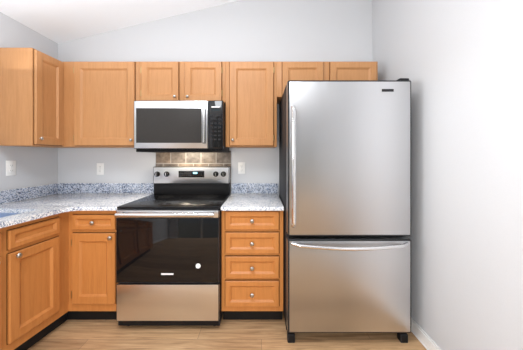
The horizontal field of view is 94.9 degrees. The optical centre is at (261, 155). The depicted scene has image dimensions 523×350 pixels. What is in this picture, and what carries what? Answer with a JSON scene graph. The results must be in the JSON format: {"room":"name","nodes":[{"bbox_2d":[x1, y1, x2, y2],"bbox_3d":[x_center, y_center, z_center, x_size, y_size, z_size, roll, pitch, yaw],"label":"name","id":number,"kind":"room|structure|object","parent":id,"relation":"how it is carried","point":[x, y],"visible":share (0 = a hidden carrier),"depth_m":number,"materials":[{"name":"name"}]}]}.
{"room":"kitchen","nodes":[
{"label":"kitchen","id":0,"kind":"room"},
{"bbox_2d":[0,12,57,190],"bbox_3d":[-2.103,0.082,0.220,0.100,2.424,4.400,0,0,0],"label":"wall","id":1,"kind":"structure","parent":0,"point":[36,166],"depth_m":2.10,"materials":[{"name":"paint"}]},
{"bbox_2d":[6,161,15,175],"bbox_3d":[-2.048,0.101,1.963,0.008,0.122,0.076,0,0,0],"label":"outlet","id":2,"kind":"object","parent":1,"relation":"attached to","point":[10,168],"visible":1,"depth_m":1.96,"materials":[{"name":"white plastic"}]},
{"bbox_2d":[0,183,59,202],"bbox_3d":[-2.042,0.327,1.340,0.018,0.105,2.118,0,0,0],"label":"backsplash","id":3,"kind":"structure","parent":1,"relation":"attached to","point":[10,196],"depth_m":2.09,"materials":[{"name":"grey stone"}]},
{"bbox_2d":[0,48,63,147],"bbox_3d":[-1.896,-0.454,1.981,0.312,0.752,0.278,0,0,0],"label":"upper cabinet","id":4,"kind":"object","parent":1,"relation":"attached to","point":[47,101],"depth_m":1.84,"materials":[{"name":"brown wood"}]},
{"bbox_2d":[0,0,238,42],"bbox_3d":[-0.468,-1.557,0.220,3.410,0.912,4.640,0,0,0],"label":"ceiling","id":5,"kind":"structure","parent":0,"point":[59,21],"depth_m":2.18,"materials":[{"name":"paint"}]},
{"bbox_2d":[58,0,371,194],"bbox_3d":[-0.468,-0.309,2.466,3.410,3.207,0.108,0,0,0],"label":"wall","id":6,"kind":"structure","parent":0,"point":[289,31],"depth_m":2.42,"materials":[{"name":"paint"}]},
{"bbox_2d":[97,163,103,174],"bbox_3d":[-1.623,0.134,2.415,0.072,0.116,0.008,0,0,0],"label":"electrical outlet","id":7,"kind":"object","parent":6,"relation":"attached to","point":[100,168],"visible":1,"depth_m":2.41,"materials":[{"name":"white plastic"}]},
{"bbox_2d":[64,62,139,147],"bbox_3d":[-1.420,-0.454,2.256,0.679,0.752,0.323,0,0,0],"label":"upper cabinet","id":8,"kind":"object","parent":6,"relation":"attached to","point":[99,97],"depth_m":2.11,"materials":[{"name":"brown wood"}]},
{"bbox_2d":[140,62,183,100],"bbox_3d":[-0.890,-0.650,2.256,0.381,0.360,0.323,0,0,0],"label":"upper cabinet","id":9,"kind":"object","parent":6,"relation":"attached to","point":[159,81],"depth_m":2.10,"materials":[{"name":"brown wood"}]},
{"bbox_2d":[60,183,277,194],"bbox_3d":[-0.942,0.327,2.409,2.218,0.105,0.018,0,0,0],"label":"backsplash","id":10,"kind":"structure","parent":6,"relation":"attached to","point":[65,188],"depth_m":2.40,"materials":[{"name":"grey stone"}]},
{"bbox_2d":[184,62,227,103],"bbox_3d":[-0.508,-0.650,2.256,0.383,0.360,0.323,0,0,0],"label":"upper cabinet","id":11,"kind":"object","parent":6,"relation":"attached to","point":[203,81],"depth_m":2.10,"materials":[{"name":"brown wood"}]},
{"bbox_2d":[134,101,228,152],"bbox_3d":[-0.699,-0.247,2.201,0.752,0.434,0.430,0,0,0],"label":"over-the-range microwave","id":12,"kind":"object","parent":11,"relation":"attached to","point":[179,126],"visible":1,"depth_m":2.02,"materials":[{"name":"silver metal"}]},
{"bbox_2d":[238,162,244,173],"bbox_3d":[-0.200,0.124,2.415,0.072,0.116,0.008,0,0,0],"label":"electrical outlet","id":13,"kind":"object","parent":6,"relation":"attached to","point":[241,167],"visible":1,"depth_m":2.41,"materials":[{"name":"white plastic"}]},
{"bbox_2d":[226,62,279,147],"bbox_3d":[-0.090,-0.454,2.256,0.452,0.752,0.323,0,0,0],"label":"upper cabinet","id":14,"kind":"object","parent":6,"relation":"attached to","point":[253,87],"depth_m":2.11,"materials":[{"name":"brown wood"}]},
{"bbox_2d":[280,62,327,100],"bbox_3d":[0.354,-0.675,2.256,0.436,0.310,0.323,0,0,0],"label":"upper cabinet","id":15,"kind":"object","parent":6,"relation":"attached to","point":[288,70],"depth_m":2.10,"materials":[{"name":"brown wood"}]},
{"bbox_2d":[328,62,377,79],"bbox_3d":[0.798,-0.675,2.256,0.453,0.310,0.323,0,0,0],"label":"upper cabinet","id":16,"kind":"object","parent":6,"relation":"attached to","point":[336,70],"depth_m":2.10,"materials":[{"name":"brown wood"}]},
{"bbox_2d":[27,311,426,349],"bbox_3d":[-0.468,1.344,0.220,3.410,0.100,4.640,0,0,0],"label":"floor","id":17,"kind":"structure","parent":0,"point":[223,335],"depth_m":1.70,"materials":[{"name":"brown wood"}]},
{"bbox_2d":[0,227,15,349],"bbox_3d":[-1.754,0.852,0.849,0.594,0.885,1.137,0,0,0],"label":"base cabinet","id":18,"kind":"object","parent":17,"relation":"on","point":[7,238],"depth_m":1.42,"materials":[{"name":"brown wood"}]},
{"bbox_2d":[16,211,67,349],"bbox_3d":[-1.752,0.852,1.653,0.598,0.885,0.470,0,0,0],"label":"base cabinet","id":19,"kind":"object","parent":17,"relation":"on","point":[57,254],"depth_m":1.61,"materials":[{"name":"brown wood"}]},
{"bbox_2d":[0,211,55,230],"bbox_3d":[-1.742,0.394,1.005,0.617,0.030,1.483,0,0,0],"label":"countertop","id":20,"kind":"structure","parent":19,"relation":"on","point":[25,216],"depth_m":1.50,"materials":[{"name":"grey stone"}]},
{"bbox_2d":[0,195,147,214],"bbox_3d":[-1.559,0.394,2.047,0.984,0.030,0.742,0,0,0],"label":"countertop","id":21,"kind":"structure","parent":19,"relation":"on","point":[58,203],"depth_m":1.90,"materials":[{"name":"grey stone"}]},
{"bbox_2d":[0,211,19,218],"bbox_3d":[-1.775,0.483,1.383,0.424,0.172,0.715,0,0,0],"label":"sink","id":22,"kind":"object","parent":21,"relation":"in","point":[2,213],"depth_m":1.72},
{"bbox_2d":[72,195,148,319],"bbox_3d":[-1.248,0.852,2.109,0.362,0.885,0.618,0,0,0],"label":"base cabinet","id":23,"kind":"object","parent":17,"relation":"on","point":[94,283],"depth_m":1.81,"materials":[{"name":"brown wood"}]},
{"bbox_2d":[115,166,229,325],"bbox_3d":[-0.685,0.701,2.047,0.754,1.186,0.722,0,0,0],"label":"range","id":24,"kind":"object","parent":17,"relation":"on","point":[169,252],"visible":1,"depth_m":1.75,"materials":[{"name":"black glass"}]},
{"bbox_2d":[222,199,282,319],"bbox_3d":[-0.069,0.852,2.109,0.468,0.885,0.618,0,0,0],"label":"base cabinet","id":25,"kind":"object","parent":17,"relation":"on","point":[252,241],"depth_m":1.81,"materials":[{"name":"brown wood"}]},
{"bbox_2d":[221,195,283,210],"bbox_3d":[-0.068,0.394,2.096,0.470,0.030,0.643,0,0,0],"label":"countertop","id":26,"kind":"structure","parent":25,"relation":"on","point":[234,202],"depth_m":1.90,"materials":[{"name":"grey stone"}]},
{"bbox_2d":[279,78,410,342],"bbox_3d":[0.597,0.382,1.966,0.841,1.824,0.838,0,0,0],"label":"fridge","id":27,"kind":"object","parent":17,"relation":"on","point":[345,171],"visible":1,"depth_m":1.62,"materials":[{"name":"silver metal"}]},
{"bbox_2d":[372,0,522,349],"bbox_3d":[1.167,-0.307,0.220,0.100,3.202,4.400,0,0,0],"label":"wall","id":28,"kind":"structure","parent":0,"point":[458,64],"depth_m":1.33,"materials":[{"name":"paint"}]},
{"bbox_2d":[411,317,440,349],"bbox_3d":[1.108,1.248,0.220,0.018,0.092,4.400,0,0,0],"label":"baseboard","id":29,"kind":"structure","parent":28,"relation":"attached to","point":[423,337],"depth_m":1.62,"materials":[{"name":"white wood"}]}
]}

